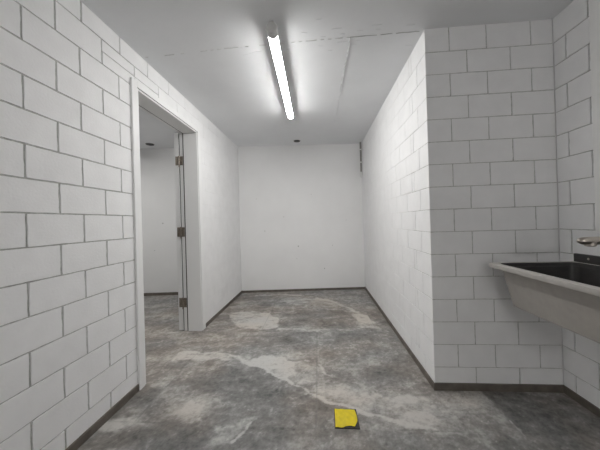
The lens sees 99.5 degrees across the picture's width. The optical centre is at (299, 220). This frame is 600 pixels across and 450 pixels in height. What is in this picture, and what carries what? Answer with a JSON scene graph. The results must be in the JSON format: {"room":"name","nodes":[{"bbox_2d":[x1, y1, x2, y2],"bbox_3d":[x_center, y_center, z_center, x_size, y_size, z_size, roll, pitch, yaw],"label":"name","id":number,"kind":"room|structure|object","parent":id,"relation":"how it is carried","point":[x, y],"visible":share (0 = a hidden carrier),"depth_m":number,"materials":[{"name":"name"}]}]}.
{"room":"utility room","nodes":[
{"label":"utility room","id":0,"kind":"room"},
{"bbox_2d":[0,0,241,449],"bbox_3d":[-1.383,-0.019,-0.693,0.151,2.350,9.620,-2,0,4],"label":"wall","id":1,"kind":"structure","parent":0,"point":[68,330],"depth_m":1.29,"materials":[{"name":"white brick"}]},
{"bbox_2d":[65,384,138,449],"bbox_3d":[-1.356,1.131,-1.888,0.010,0.045,7.240,-2,0,4],"label":"baseboard","id":2,"kind":"structure","parent":1,"relation":"attached to","point":[89,432],"depth_m":1.43,"materials":[{"name":"rubber"}]},
{"bbox_2d":[130,77,205,389],"bbox_3d":[-1.180,0.090,2.629,0.257,2.133,1.790,-2,0,4],"label":"door frame","id":3,"kind":"structure","parent":1,"relation":"in","point":[187,142],"depth_m":2.66,"materials":[{"name":"white paint"}]},
{"bbox_2d":[206,291,241,326],"bbox_3d":[-0.976,1.135,3.409,0.010,0.037,1.338,-2,0,4],"label":"baseboard","id":4,"kind":"structure","parent":1,"relation":"attached to","point":[240,293],"depth_m":3.23,"materials":[{"name":"rubber"}]},
{"bbox_2d":[140,144,364,292],"bbox_3d":[-1.482,-0.006,4.170,5.082,2.350,0.201,-2,0,-1],"label":"wall","id":5,"kind":"structure","parent":0,"point":[301,206],"depth_m":4.09,"materials":[{"name":"white paint"}]},
{"bbox_2d":[144,292,177,295],"bbox_3d":[-2.537,1.177,4.052,2.907,0.045,0.010,-2,0,-1],"label":"baseboard","id":6,"kind":"structure","parent":5,"relation":"attached to","point":[161,293],"depth_m":4.05,"materials":[{"name":"rubber"}]},
{"bbox_2d":[242,287,364,292],"bbox_3d":[0.060,1.109,4.084,1.988,0.033,0.010,-2,0,-1],"label":"baseboard","id":7,"kind":"structure","parent":5,"relation":"attached to","point":[343,288],"depth_m":4.08,"materials":[{"name":"rubber"}]},
{"bbox_2d":[80,0,573,148],"bbox_3d":[-1.399,-1.267,-0.543,6.161,0.154,10.116,-2,0,4],"label":"ceiling","id":8,"kind":"structure","parent":0,"point":[342,59],"depth_m":1.82,"materials":[{"name":"paint"}]},
{"bbox_2d":[266,21,293,119],"bbox_3d":[-0.139,-1.183,2.203,0.068,0.080,1.335,-2,0,3],"label":"ceiling light","id":9,"kind":"object","parent":8,"relation":"attached to","point":[271,27],"visible":1,"depth_m":1.85,"materials":[{"name":"white plastic"}]},
{"bbox_2d":[77,289,599,449],"bbox_3d":[-1.328,1.215,-0.548,6.161,0.120,10.116,-2,0,4],"label":"floor","id":10,"kind":"structure","parent":0,"point":[271,371],"depth_m":1.60,"materials":[{"name":"concrete"}]},
{"bbox_2d":[334,408,359,428],"bbox_3d":[0.259,1.110,1.429,0.135,0.008,0.143,-2,0,4],"label":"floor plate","id":11,"kind":"object","parent":10,"relation":"on","point":[343,418],"visible":1,"depth_m":1.42,"materials":[{"name":"plastic"}]},
{"bbox_2d":[362,19,563,384],"bbox_3d":[1.431,-0.091,2.944,0.984,2.350,2.655,-2,0,4],"label":"wall","id":12,"kind":"structure","parent":0,"point":[459,157],"depth_m":1.64,"materials":[{"name":"white brick"}]},
{"bbox_2d":[360,142,362,176],"bbox_3d":[0.967,-0.975,4.026,0.044,0.548,0.040,-2,0,4],"label":"conduit pipe","id":13,"kind":"object","parent":12,"relation":"attached to","point":[361,162],"visible":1,"depth_m":4.01,"materials":[{"name":"white plastic"}]},
{"bbox_2d":[365,287,433,388],"bbox_3d":[0.961,1.078,2.867,0.010,0.039,2.455,-2,0,4],"label":"baseboard","id":14,"kind":"structure","parent":12,"relation":"attached to","point":[431,382],"depth_m":2.16,"materials":[{"name":"rubber"}]},
{"bbox_2d":[434,383,563,392],"bbox_3d":[1.264,1.064,1.620,0.793,0.045,0.010,-2,0,4],"label":"baseboard","id":15,"kind":"object","parent":12,"relation":"attached to","point":[548,388],"visible":1,"depth_m":1.61,"materials":[{"name":"tile"}]},
{"bbox_2d":[553,0,599,408],"bbox_3d":[1.465,-0.103,-2.049,0.201,2.350,7.322,-2,0,4],"label":"wall","id":16,"kind":"structure","parent":0,"point":[571,28],"depth_m":1.49,"materials":[{"name":"white brick"}]},
{"bbox_2d":[489,253,599,343],"bbox_3d":[1.358,0.455,1.044,0.487,0.518,0.957,-2,0,4],"label":"utility sink","id":17,"kind":"object","parent":16,"relation":"attached to","point":[565,294],"visible":1,"depth_m":1.26,"materials":[{"name":"grey"}]},
{"bbox_2d":[564,385,599,417],"bbox_3d":[1.393,1.052,-2.049,0.010,0.045,7.312,-2,0,4],"label":"baseboard","id":18,"kind":"structure","parent":16,"relation":"attached to","point":[592,408],"depth_m":1.48,"materials":[{"name":"tile"}]},
{"bbox_2d":[574,253,599,264],"bbox_3d":[1.584,0.214,1.024,0.019,0.049,0.940,-2,0,4],"label":"backsplash","id":19,"kind":"structure","parent":16,"relation":"attached to","point":[582,258],"depth_m":1.42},
{"bbox_2d":[576,236,599,246],"bbox_3d":[1.406,0.045,1.102,0.376,0.125,0.072,-2,0,4],"label":"tap","id":20,"kind":"object","parent":16,"relation":"attached to","point":[586,241],"visible":1,"depth_m":1.10,"materials":[{"name":"silver metal"}]},
{"bbox_2d":[589,0,599,230],"bbox_3d":[1.574,-0.608,1.301,0.033,1.329,0.114,-2,0,4],"label":"duct","id":21,"kind":"object","parent":16,"relation":"attached to","point":[594,5],"visible":1,"depth_m":1.34,"materials":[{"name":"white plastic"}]}
]}

